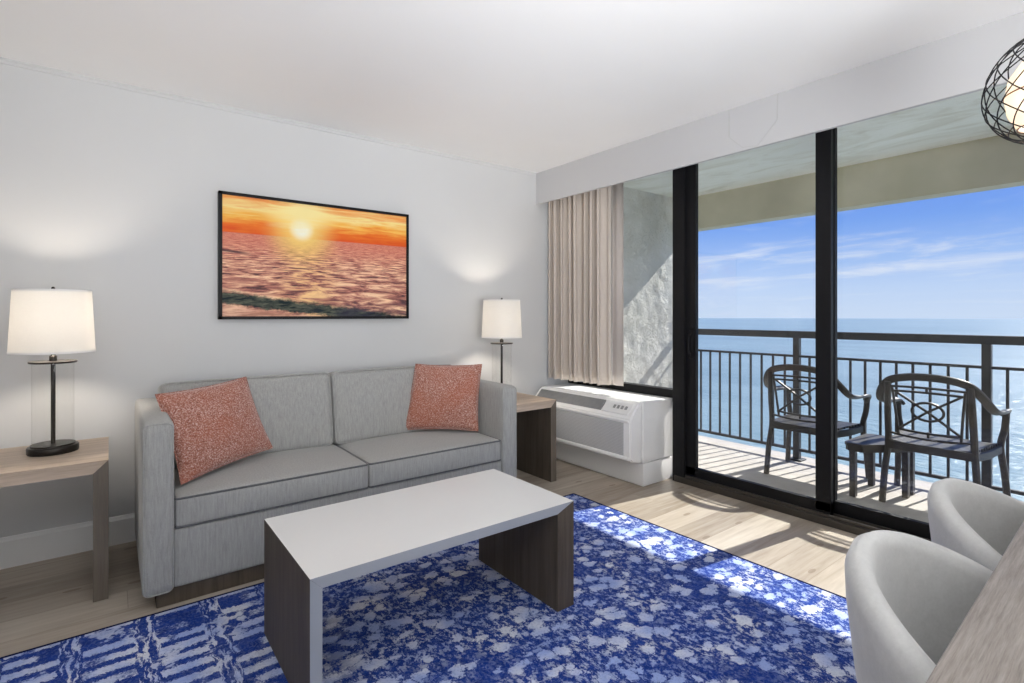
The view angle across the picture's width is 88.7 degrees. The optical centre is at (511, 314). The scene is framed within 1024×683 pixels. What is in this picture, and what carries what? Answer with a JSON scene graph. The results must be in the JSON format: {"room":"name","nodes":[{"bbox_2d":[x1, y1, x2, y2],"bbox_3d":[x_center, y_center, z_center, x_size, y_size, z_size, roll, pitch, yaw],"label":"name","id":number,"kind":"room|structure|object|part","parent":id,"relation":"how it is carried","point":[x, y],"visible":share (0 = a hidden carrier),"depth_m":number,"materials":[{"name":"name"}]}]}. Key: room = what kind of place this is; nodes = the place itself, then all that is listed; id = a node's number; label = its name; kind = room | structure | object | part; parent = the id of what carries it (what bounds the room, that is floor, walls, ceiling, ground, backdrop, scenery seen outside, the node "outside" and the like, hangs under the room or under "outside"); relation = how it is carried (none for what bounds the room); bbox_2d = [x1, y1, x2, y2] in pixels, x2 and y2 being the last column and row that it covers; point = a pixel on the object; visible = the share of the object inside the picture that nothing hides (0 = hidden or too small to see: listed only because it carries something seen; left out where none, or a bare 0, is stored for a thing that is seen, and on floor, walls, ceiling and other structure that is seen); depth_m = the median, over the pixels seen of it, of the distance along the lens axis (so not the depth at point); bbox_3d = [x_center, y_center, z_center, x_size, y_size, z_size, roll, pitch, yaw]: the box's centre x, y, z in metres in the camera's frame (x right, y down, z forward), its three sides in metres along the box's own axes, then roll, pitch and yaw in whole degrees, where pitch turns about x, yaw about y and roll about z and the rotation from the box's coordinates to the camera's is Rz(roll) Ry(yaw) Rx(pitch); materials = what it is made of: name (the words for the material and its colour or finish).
{"room":"hotel room","nodes":[
{"label":"hotel room","id":0,"kind":"room"},
{"bbox_2d":[0,64,568,537],"bbox_3d":[-1.879,0.052,3.033,6.110,2.575,0.100,0,0,-37],"label":"wall","id":1,"kind":"structure","parent":0,"point":[111,193],"depth_m":2.97,"materials":[{"name":"paint"}]},
{"bbox_2d":[0,513,135,569],"bbox_3d":[-1.826,1.146,3.001,5.924,0.148,0.016,0,0,-37],"label":"baseboard","id":2,"kind":"structure","parent":1,"relation":"attached to","point":[36,546],"depth_m":2.64,"materials":[{"name":"paint"}]},
{"bbox_2d":[0,57,535,175],"bbox_3d":[-1.990,-1.222,2.873,5.540,0.025,0.018,0,0,-37],"label":"trim","id":3,"kind":"structure","parent":1,"relation":"attached to","point":[10,62],"depth_m":3.11,"materials":[{"name":"paint"}]},
{"bbox_2d":[218,190,408,318],"bbox_3d":[-1.238,-0.349,3.432,1.210,0.751,0.043,0,0,-37],"label":"framed picture","id":4,"kind":"object","parent":1,"relation":"attached to","point":[279,258],"visible":1,"depth_m":3.36,"materials":[{"name":"brown metal"}]},
{"bbox_2d":[729,94,777,147],"bbox_3d":[1.391,-1.101,3.031,0.002,0.259,0.294,0,0,-37],"label":"trim","id":5,"kind":"structure","parent":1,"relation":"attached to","point":[777,94],"depth_m":2.97,"materials":[{"name":"paint"}]},
{"bbox_2d":[536,12,1023,204],"bbox_3d":[1.894,-1.101,2.398,0.025,0.269,5.500,0,0,-37],"label":"valance","id":6,"kind":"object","parent":1,"relation":"attached to","point":[959,64],"depth_m":2.75,"materials":[{"name":"paint"}]},
{"bbox_2d":[0,459,858,656],"bbox_3d":[-0.119,1.280,0.854,6.050,0.120,5.500,0,0,-37],"label":"floor","id":7,"kind":"structure","parent":0,"point":[48,601],"depth_m":2.63,"materials":[{"name":"brown wood"}]},
{"bbox_2d":[0,437,108,602],"bbox_3d":[-2.115,0.921,2.304,0.540,0.597,0.540,0,0,-37],"label":"end table","id":8,"kind":"object","parent":7,"relation":"on","point":[92,455],"visible":0.96,"depth_m":2.23,"materials":[{"name":"beige wood"}]},
{"bbox_2d":[7,287,95,456],"bbox_3d":[-2.089,0.246,2.386,0.306,0.752,0.306,0,0,-37],"label":"table lamp","id":9,"kind":"object","parent":8,"relation":"on","point":[52,321],"visible":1,"depth_m":2.30,"materials":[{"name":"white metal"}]},
{"bbox_3d":[-2.089,0.029,2.386,0.304,0.283,0.304,0,0,-38],"label":"lamp shade","id":10,"kind":"part","parent":9,"relation":"part of","materials":[{"name":"white fabric"}]},
{"bbox_3d":[-2.089,0.201,2.386,0.172,0.034,0.172,0,0,-38],"label":"plate","id":11,"kind":"part","parent":9,"relation":"part of","materials":[{"name":"brown metal"}]},
{"bbox_3d":[-1.921,0.922,2.452,0.052,0.596,0.540,0,0,-38],"label":"leg","id":12,"kind":"part","parent":8,"relation":"part of","materials":[{"name":"beige wood"}]},
{"bbox_2d":[135,364,516,607],"bbox_3d":[-0.987,0.780,3.040,1.930,0.880,0.847,0,0,-37],"label":"sofa","id":13,"kind":"object","parent":7,"relation":"on","point":[339,436],"visible":0.78,"depth_m":2.67,"materials":[{"name":"grey fabric"}]},
{"bbox_3d":[-1.708,0.798,2.487,0.112,0.719,0.847,0,0,-38],"label":"arm","id":14,"kind":"part","parent":13,"relation":"part of","materials":[{"name":"grey fabric"}]},
{"bbox_2d":[155,377,272,484],"bbox_3d":[-1.440,0.540,2.585,0.196,0.425,0.505,0,0,26],"label":"throw pillow","id":15,"kind":"object","parent":13,"relation":"on","point":[216,426],"visible":0.94,"depth_m":2.50,"materials":[{"name":"fabric"}]},
{"bbox_2d":[158,373,331,467],"bbox_3d":[-1.447,0.563,2.904,0.847,0.446,0.243,0,0,-38],"label":"cushion","id":16,"kind":"object","parent":13,"relation":"on","point":[294,411],"depth_m":2.94,"materials":[{"name":"grey fabric"}]},
{"bbox_2d":[174,444,367,525],"bbox_3d":[-1.261,0.823,2.697,0.849,0.154,0.612,0,0,-38],"label":"seat cushion","id":17,"kind":"object","parent":13,"relation":"on","point":[276,479],"depth_m":2.49,"materials":[{"name":"grey fabric"}]},
{"bbox_3d":[-0.955,1.025,2.998,1.712,0.250,0.700,0,0,-38],"label":"panel","id":18,"kind":"part","parent":13,"relation":"part of","materials":[{"name":"grey fabric"}]},
{"bbox_2d":[328,364,443,443],"bbox_3d":[-0.771,0.563,3.423,0.847,0.446,0.243,0,0,-38],"label":"cushion","id":19,"kind":"object","parent":13,"relation":"on","point":[365,404],"depth_m":3.22,"materials":[{"name":"grey fabric"}]},
{"bbox_2d":[337,429,499,485],"bbox_3d":[-0.584,0.823,3.216,0.849,0.154,0.612,0,0,-38],"label":"seat cushion","id":20,"kind":"object","parent":13,"relation":"on","point":[399,457],"depth_m":3.03,"materials":[{"name":"grey fabric"}]},
{"bbox_2d":[406,364,481,430],"bbox_3d":[-0.454,0.532,3.394,0.524,0.430,0.139,0,0,-5],"label":"throw pillow","id":21,"kind":"object","parent":13,"relation":"on","point":[442,396],"visible":1,"depth_m":3.35,"materials":[{"name":"fabric"}]},
{"bbox_3d":[-0.265,0.798,3.594,0.112,0.719,0.847,0,0,-38],"label":"arm","id":22,"kind":"part","parent":13,"relation":"part of","materials":[{"name":"grey fabric"}]},
{"bbox_2d":[0,493,856,682],"bbox_3d":[-0.144,1.213,1.774,3.060,0.012,2.140,0,0,-37],"label":"area rug","id":23,"kind":"object","parent":7,"relation":"on","point":[653,603],"visible":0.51,"depth_m":2.02,"materials":[{"name":"blue carpet"}]},
{"bbox_2d":[264,469,573,682],"bbox_3d":[-0.342,0.992,2.088,1.070,0.433,0.574,0,0,-37],"label":"coffee table","id":24,"kind":"object","parent":23,"relation":"on","point":[524,530],"visible":1,"depth_m":1.98,"materials":[{"name":"white laminate"}]},
{"bbox_3d":[-0.752,0.992,1.774,0.036,0.432,0.574,0,0,-38],"label":"leg","id":25,"kind":"part","parent":24,"relation":"part of","materials":[{"name":"brown wood"}]},
{"bbox_3d":[0.047,0.992,2.387,0.090,0.432,0.574,0,0,-38],"label":"leg","id":26,"kind":"part","parent":24,"relation":"part of","materials":[{"name":"brown wood"}]},
{"bbox_2d":[517,392,555,481],"bbox_3d":[-0.053,0.921,3.905,0.540,0.597,0.540,0,0,-37],"label":"end table","id":27,"kind":"object","parent":7,"relation":"on","point":[536,415],"visible":0.31,"depth_m":3.92,"materials":[{"name":"beige wood"}]},
{"bbox_2d":[481,298,521,382],"bbox_3d":[-0.078,0.246,3.961,0.306,0.752,0.306,0,0,-37],"label":"table lamp","id":28,"kind":"object","parent":27,"relation":"on","point":[501,320],"visible":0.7,"depth_m":3.84,"materials":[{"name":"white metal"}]},
{"bbox_3d":[-0.078,0.201,3.961,0.172,0.034,0.172,0,0,-38],"label":"plate","id":29,"kind":"part","parent":28,"relation":"part of","materials":[{"name":"brown metal"}]},
{"bbox_3d":[-0.078,0.029,3.961,0.304,0.283,0.304,0,0,-38],"label":"lamp shade","id":30,"kind":"part","parent":28,"relation":"part of","materials":[{"name":"white fabric"}]},
{"bbox_2d":[535,383,671,486],"bbox_3d":[0.680,0.917,4.193,0.485,0.605,1.075,0,0,-37],"label":"air conditioner","id":31,"kind":"object","parent":7,"relation":"on","point":[623,435],"visible":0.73,"depth_m":3.87,"materials":[{"name":"white plastic"}]},
{"bbox_2d":[537,389,605,409],"bbox_3d":[0.458,0.669,4.186,0.066,0.070,0.735,0,0,-38],"label":"vent","id":32,"kind":"object","parent":31,"relation":"attached to","point":[569,399],"depth_m":4.13,"materials":[{"name":"grey plastic"}]},
{"bbox_2d":[556,409,622,454],"bbox_3d":[0.487,0.872,4.061,0.006,0.227,0.970,0,0,-38],"label":"grille","id":33,"kind":"object","parent":31,"relation":"attached to","point":[599,433],"depth_m":3.92,"materials":[{"name":"white plastic"}]},
{"bbox_3d":[0.761,0.668,3.789,0.070,0.074,0.245,0,0,-38],"label":"control panel","id":34,"kind":"part","parent":31,"relation":"part of","materials":[{"name":"paint"}]},
{"bbox_2d":[844,530,992,682],"bbox_3d":[0.940,0.854,0.968,0.578,0.738,0.549,0,0,-37],"label":"tub chair","id":35,"kind":"object","parent":7,"relation":"on","point":[908,596],"visible":0.76,"depth_m":1.17,"materials":[{"name":"grey fabric"}]},
{"bbox_2d":[926,521,1023,682],"bbox_3d":[1.397,0.845,0.725,2.100,0.750,1.020,0,0,-39],"label":"dining table","id":36,"kind":"object","parent":7,"relation":"on","point":[988,645],"visible":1,"depth_m":0.77,"materials":[{"name":"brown wood"}]},
{"bbox_2d":[927,478,1023,570],"bbox_3d":[1.418,0.854,1.347,0.578,0.738,0.549,0,0,-37],"label":"tub chair","id":37,"kind":"object","parent":7,"relation":"on","point":[977,522],"visible":0.48,"depth_m":1.54,"materials":[{"name":"grey fabric"}]},
{"bbox_2d":[0,0,1023,172],"bbox_3d":[-0.159,-1.295,0.823,6.150,0.120,5.700,0,0,-37],"label":"ceiling","id":38,"kind":"structure","parent":0,"point":[536,86],"depth_m":2.48,"materials":[{"name":"paint"}]},
{"bbox_2d":[981,38,1023,144],"bbox_3d":[1.356,-0.834,1.305,0.281,0.803,0.277,0,0,-37],"label":"pendant lamp","id":39,"kind":"object","parent":38,"relation":"hanging from","point":[1013,99],"visible":1,"depth_m":1.33,"materials":[{"name":"brown metal"}]},
{"bbox_3d":[1.356,-0.572,1.305,0.192,0.190,0.192,0,0,-38],"label":"lamp shade","id":40,"kind":"part","parent":39,"relation":"part of","materials":[{"name":"white glass"}]},
{"bbox_3d":[1.324,-1.218,3.392,0.030,0.025,3.170,0,0,-37],"label":"track","id":41,"kind":"object","parent":38,"relation":"attached to","visible":0},
{"bbox_2d":[548,186,611,384],"bbox_3d":[0.551,-0.327,4.370,0.131,1.757,0.665,0,0,-37],"label":"curtain","id":42,"kind":"object","parent":41,"relation":"hanging from","point":[579,225],"visible":0.82,"depth_m":4.33,"materials":[{"name":"beige fabric"}]},
{"bbox_2d":[612,183,623,385],"bbox_3d":[0.821,-0.329,4.071,0.013,1.753,0.116,0,0,-37],"label":"curtain liner","id":43,"kind":"object","parent":41,"relation":"hanging from","point":[618,189],"visible":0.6,"depth_m":4.06,"materials":[{"name":"white fabric"}]},
{"bbox_2d":[580,384,672,476],"bbox_3d":[2.241,0.052,2.665,0.100,2.575,5.500,0,0,-37],"label":"wall","id":44,"kind":"structure","parent":0,"point":[580,384],"depth_m":3.96,"materials":[{"name":"paint"}]},
{"bbox_2d":[568,380,672,397],"bbox_3d":[0.895,-0.285,4.369,0.080,1.810,1.152,0,0,-37],"label":"window","id":45,"kind":"structure","parent":44,"relation":"in","point":[630,387],"depth_m":4.15,"materials":[{"name":"brown metal"}]},
{"bbox_2d":[673,167,685,480],"bbox_3d":[1.881,0.015,3.085,0.160,2.410,2.085,0,0,-37],"label":"door frame","id":46,"kind":"structure","parent":44,"relation":"attached to","point":[679,175],"depth_m":3.81,"materials":[{"name":"brown metal"}]},
{"bbox_2d":[686,129,832,514],"bbox_3d":[1.552,0.005,3.419,0.081,2.330,0.965,0,0,-37],"label":"door","id":47,"kind":"structure","parent":44,"relation":"in","point":[822,502],"depth_m":3.09,"materials":[{"name":"brown metal"}]},
{"bbox_3d":[1.272,0.210,3.754,0.045,0.200,0.032,0,0,-38],"label":"handle","id":48,"kind":"part","parent":47,"relation":"part of","materials":[{"name":"brown metal"}]},
{"bbox_2d":[674,475,930,540],"bbox_3d":[1.887,1.189,3.080,0.175,0.062,2.070,0,0,-37],"label":"trim","id":49,"kind":"structure","parent":44,"relation":"attached to","point":[851,525],"depth_m":3.20,"materials":[{"name":"brown metal"}]},
{"bbox_2d":[833,128,930,539],"bbox_3d":[2.192,0.005,2.737,0.036,2.330,1.055,0,0,-37],"label":"door","id":50,"kind":"structure","parent":44,"relation":"in","point":[877,517],"depth_m":3.09,"materials":[{"name":"brown metal"}]},
{"bbox_2d":[624,187,672,387],"bbox_3d":[1.269,0.095,5.205,1.450,2.750,0.226,0,0,-37],"label":"wall","id":51,"kind":"structure","parent":0,"point":[648,217],"depth_m":5.12,"materials":[{"name":"paint"}]},
{"bbox_2d":[624,84,1015,197],"bbox_3d":[2.901,-1.340,3.045,1.410,0.280,6.100,0,0,-37],"label":"ceiling","id":52,"kind":"structure","parent":0,"point":[960,119],"depth_m":3.69,"materials":[{"name":"white paint"}]},
{"bbox_2d":[698,132,1023,231],"bbox_3d":[3.405,-1.038,3.432,0.160,0.335,6.100,0,0,-37],"label":"beam","id":53,"kind":"structure","parent":52,"relation":"attached to","point":[995,162],"depth_m":4.01,"materials":[{"name":"paint"}]},
{"bbox_2d":[698,435,1023,522],"bbox_3d":[2.962,1.350,2.966,1.410,0.200,5.900,0,0,-37],"label":"floor","id":54,"kind":"structure","parent":0,"point":[742,461],"depth_m":4.08,"materials":[{"name":"grey concrete"}]},
{"bbox_2d":[763,364,871,490],"bbox_3d":[2.345,0.810,4.081,0.569,0.883,0.652,0,0,-37],"label":"balcony chair","id":55,"kind":"object","parent":54,"relation":"on","point":[790,422],"visible":0.8,"depth_m":3.99,"materials":[{"name":"plastic"}]},
{"bbox_3d":[2.028,0.844,4.125,0.084,0.816,0.072,0,0,-38],"label":"leg","id":56,"kind":"part","parent":55,"relation":"part of","materials":[{"name":"plastic"}]},
{"bbox_3d":[2.349,0.934,4.442,0.040,0.635,0.077,0,0,5],"label":"leg","id":57,"kind":"part","parent":55,"relation":"part of","materials":[{"name":"plastic"}]},
{"bbox_3d":[2.354,0.857,4.088,0.458,0.062,0.524,0,0,-38],"label":"seat","id":58,"kind":"part","parent":55,"relation":"part of","materials":[{"name":"plastic"}]},
{"bbox_3d":[2.306,0.844,3.763,0.084,0.816,0.072,0,0,-38],"label":"leg","id":59,"kind":"part","parent":55,"relation":"part of","materials":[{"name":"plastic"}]},
{"bbox_3d":[2.500,0.868,3.886,0.414,0.055,0.029,0,0,-31],"label":"rail","id":60,"kind":"part","parent":55,"relation":"part of","materials":[{"name":"plastic"}]},
{"bbox_3d":[2.695,0.934,3.991,0.077,0.635,0.040,0,0,10],"label":"leg","id":61,"kind":"part","parent":55,"relation":"part of","materials":[{"name":"plastic"}]},
{"bbox_2d":[698,329,1023,495],"bbox_3d":[3.416,0.694,3.286,0.110,1.112,5.415,0,0,-37],"label":"balcony railing","id":62,"kind":"object","parent":54,"relation":"on","point":[987,342],"visible":0.76,"depth_m":4.04,"materials":[{"name":"metal"}]},
{"bbox_3d":[2.463,0.715,4.528,0.110,1.070,0.110,0,0,-38],"label":"post","id":63,"kind":"part","parent":62,"relation":"part of","materials":[{"name":"metal"}]},
{"bbox_3d":[3.416,0.168,3.286,0.060,0.060,5.415,0,0,-38],"label":"rail","id":64,"kind":"part","parent":62,"relation":"part of","materials":[{"name":"metal"}]},
{"bbox_3d":[3.416,0.355,3.286,0.024,0.020,5.415,0,0,-38],"label":"rail","id":65,"kind":"part","parent":62,"relation":"part of","materials":[{"name":"metal"}]},
{"bbox_3d":[3.416,1.160,3.286,0.028,0.024,5.415,0,0,-38],"label":"rail","id":66,"kind":"part","parent":62,"relation":"part of","materials":[{"name":"metal"}]},
{"bbox_3d":[3.215,0.715,3.547,0.110,1.070,0.110,0,0,-38],"label":"post","id":67,"kind":"part","parent":62,"relation":"part of","materials":[{"name":"metal"}]},
{"bbox_2d":[845,433,914,498],"bbox_3d":[2.567,1.064,3.636,0.440,0.372,0.325,0,0,-37],"label":"side table","id":68,"kind":"object","parent":54,"relation":"on","point":[871,444],"visible":0.75,"depth_m":3.60,"materials":[{"name":"plastic"}]},
{"bbox_3d":[2.355,1.074,3.616,0.048,0.352,0.036,0,0,-38],"label":"leg","id":69,"kind":"part","parent":68,"relation":"part of","materials":[{"name":"plastic"}]},
{"bbox_3d":[2.639,1.074,3.846,0.048,0.352,0.036,0,0,-38],"label":"leg","id":70,"kind":"part","parent":68,"relation":"part of","materials":[{"name":"plastic"}]},
{"bbox_3d":[2.698,1.074,3.589,0.048,0.352,0.036,0,0,-38],"label":"leg","id":71,"kind":"part","parent":68,"relation":"part of","materials":[{"name":"plastic"}]},
{"bbox_3d":[2.781,1.074,3.653,0.048,0.352,0.036,0,0,-38],"label":"leg","id":72,"kind":"part","parent":68,"relation":"part of","materials":[{"name":"plastic"}]},
{"bbox_2d":[876,373,1011,502],"bbox_3d":[2.820,0.810,3.462,0.569,0.883,0.652,0,0,-37],"label":"balcony chair","id":73,"kind":"object","parent":54,"relation":"on","point":[948,446],"visible":0.98,"depth_m":3.35,"materials":[{"name":"plastic"}]},
{"bbox_3d":[2.503,0.844,3.506,0.084,0.816,0.072,0,0,-38],"label":"leg","id":74,"kind":"part","parent":73,"relation":"part of","materials":[{"name":"plastic"}]},
{"bbox_3d":[2.824,0.934,3.823,0.040,0.635,0.077,0,0,5],"label":"leg","id":75,"kind":"part","parent":73,"relation":"part of","materials":[{"name":"plastic"}]},
{"bbox_3d":[2.829,0.857,3.469,0.458,0.062,0.524,0,0,-38],"label":"seat","id":76,"kind":"part","parent":73,"relation":"part of","materials":[{"name":"plastic"}]},
{"bbox_3d":[2.780,0.844,3.144,0.084,0.816,0.072,0,0,-38],"label":"leg","id":77,"kind":"part","parent":73,"relation":"part of","materials":[{"name":"plastic"}]},
{"bbox_3d":[2.975,0.868,3.268,0.414,0.055,0.029,0,0,-31],"label":"rail","id":78,"kind":"part","parent":73,"relation":"part of","materials":[{"name":"plastic"}]},
{"bbox_3d":[3.169,0.934,3.372,0.077,0.635,0.040,0,0,10],"label":"leg","id":79,"kind":"part","parent":73,"relation":"part of","materials":[{"name":"plastic"}]},
{"label":"outside","id":80,"kind":"structure","parent":0,"visible":0},
{"bbox_2d":[698,318,1023,500],"bbox_3d":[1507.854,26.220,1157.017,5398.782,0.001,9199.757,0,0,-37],"label":"sea","id":81,"kind":"structure","parent":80,"point":[948,353],"depth_m":227.12,"materials":[{"name":"liquid"}]}
]}

